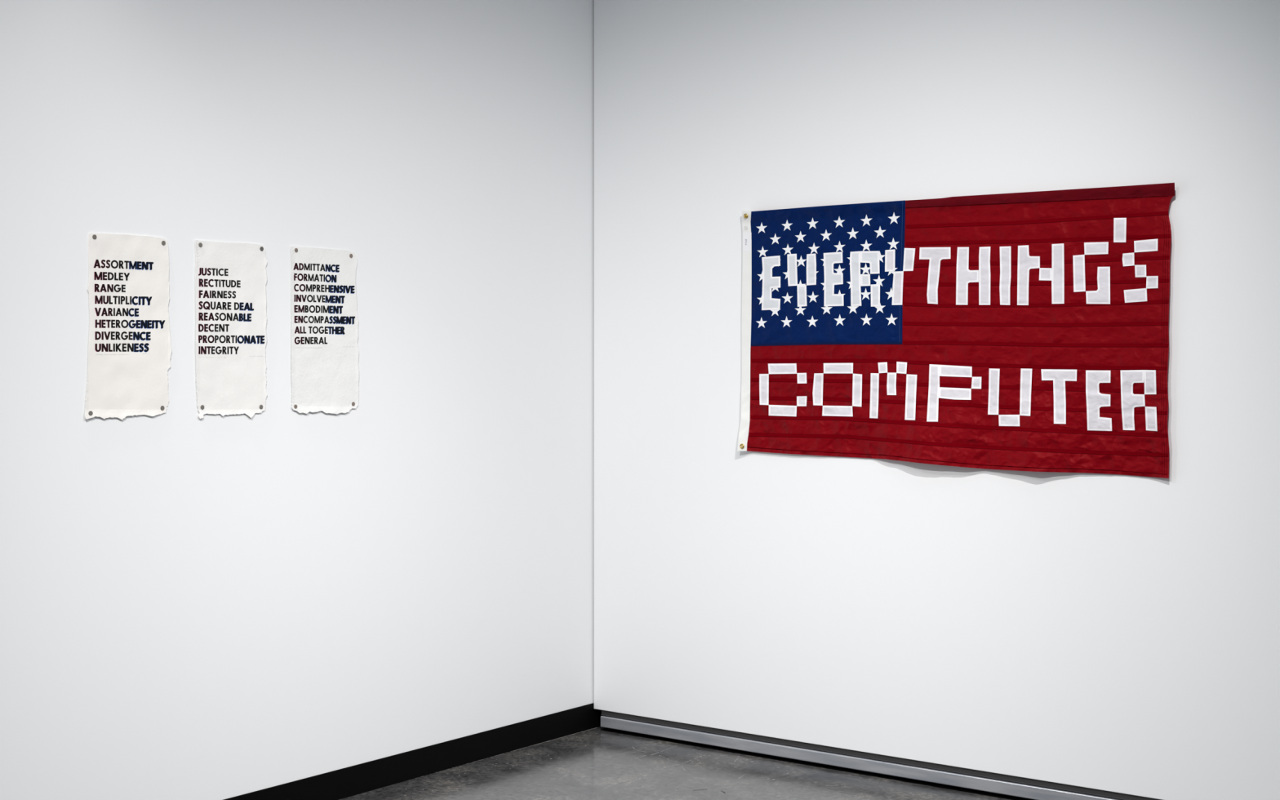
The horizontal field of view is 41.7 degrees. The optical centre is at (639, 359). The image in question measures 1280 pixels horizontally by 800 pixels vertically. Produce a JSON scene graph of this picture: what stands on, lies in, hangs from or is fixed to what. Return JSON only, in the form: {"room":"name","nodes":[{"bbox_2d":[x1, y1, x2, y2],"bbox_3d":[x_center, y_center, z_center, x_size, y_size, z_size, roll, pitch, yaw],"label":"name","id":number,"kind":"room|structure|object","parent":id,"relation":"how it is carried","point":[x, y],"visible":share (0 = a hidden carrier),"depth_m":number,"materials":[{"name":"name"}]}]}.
{"room":"art gallery","nodes":[
{"label":"art gallery","id":0,"kind":"room"},
{"bbox_2d":[0,0,593,799],"bbox_3d":[-2.444,-0.650,3.715,0.116,4.200,7.660,0,0,37],"label":"wall","id":1,"kind":"structure","parent":0,"point":[212,606],"depth_m":5.36,"materials":[{"name":"white paint"}]},
{"bbox_2d":[84,233,171,419],"bbox_3d":[-1.486,-0.095,4.882,0.007,0.538,0.299,0,0,37],"label":"text banner","id":2,"kind":"object","parent":1,"relation":"attached to","point":[130,347],"visible":1,"depth_m":4.88,"materials":[{"name":"white fabric"}]},
{"bbox_2d":[194,240,266,418],"bbox_3d":[-1.259,-0.091,5.182,0.006,0.545,0.281,0,0,37],"label":"text banner","id":3,"kind":"object","parent":1,"relation":"attached to","point":[231,277],"visible":1,"depth_m":5.18,"materials":[{"name":"white fabric"}]},
{"bbox_2d":[290,245,359,413],"bbox_3d":[-1.027,-0.092,5.489,0.007,0.543,0.295,0,0,37],"label":"text banner","id":4,"kind":"object","parent":1,"relation":"attached to","point":[325,371],"visible":1,"depth_m":5.49,"materials":[{"name":"white fabric"}]},
{"bbox_2d":[223,702,603,799],"bbox_3d":[-2.408,1.401,3.663,0.004,0.099,7.620,0,0,37],"label":"baseboard","id":5,"kind":"structure","parent":1,"relation":"attached to","point":[358,779],"depth_m":5.88,"materials":[{"name":"black plastic"}]},
{"bbox_2d":[339,726,1009,799],"bbox_3d":[0.351,1.450,1.606,7.120,0.001,7.660,0,0,37],"label":"floor","id":6,"kind":"structure","parent":0,"point":[595,763],"depth_m":5.81,"materials":[{"name":"concrete"}]},
{"bbox_2d":[593,0,1279,799],"bbox_3d":[2.641,-0.689,4.539,6.998,4.123,0.100,0,0,37],"label":"wall","id":7,"kind":"structure","parent":0,"point":[1120,633],"depth_m":5.71,"materials":[{"name":"white paint"}]},
{"bbox_2d":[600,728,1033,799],"bbox_3d":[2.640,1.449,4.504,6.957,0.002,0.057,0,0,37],"label":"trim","id":8,"kind":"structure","parent":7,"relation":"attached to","point":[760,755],"depth_m":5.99,"materials":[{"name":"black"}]},
{"bbox_2d":[600,710,1160,799],"bbox_3d":[2.639,1.418,4.508,6.964,0.043,0.052,0,0,37],"label":"trim","id":9,"kind":"structure","parent":7,"relation":"attached to","point":[918,773],"depth_m":5.91,"materials":[{"name":"metal"}]},
{"bbox_3d":[0.394,-0.527,6.155,0.008,0.008,0.025,0,0,37],"label":"nail","id":10,"kind":"object","parent":7,"relation":"attached to","visible":0},
{"bbox_2d":[737,182,1174,478],"bbox_3d":[1.007,-0.090,5.678,1.620,0.915,0.040,0,0,37],"label":"flag","id":11,"kind":"object","parent":10,"relation":"hanging from","point":[1026,331],"visible":1,"depth_m":5.62,"materials":[{"name":"red fabric"}]}
]}

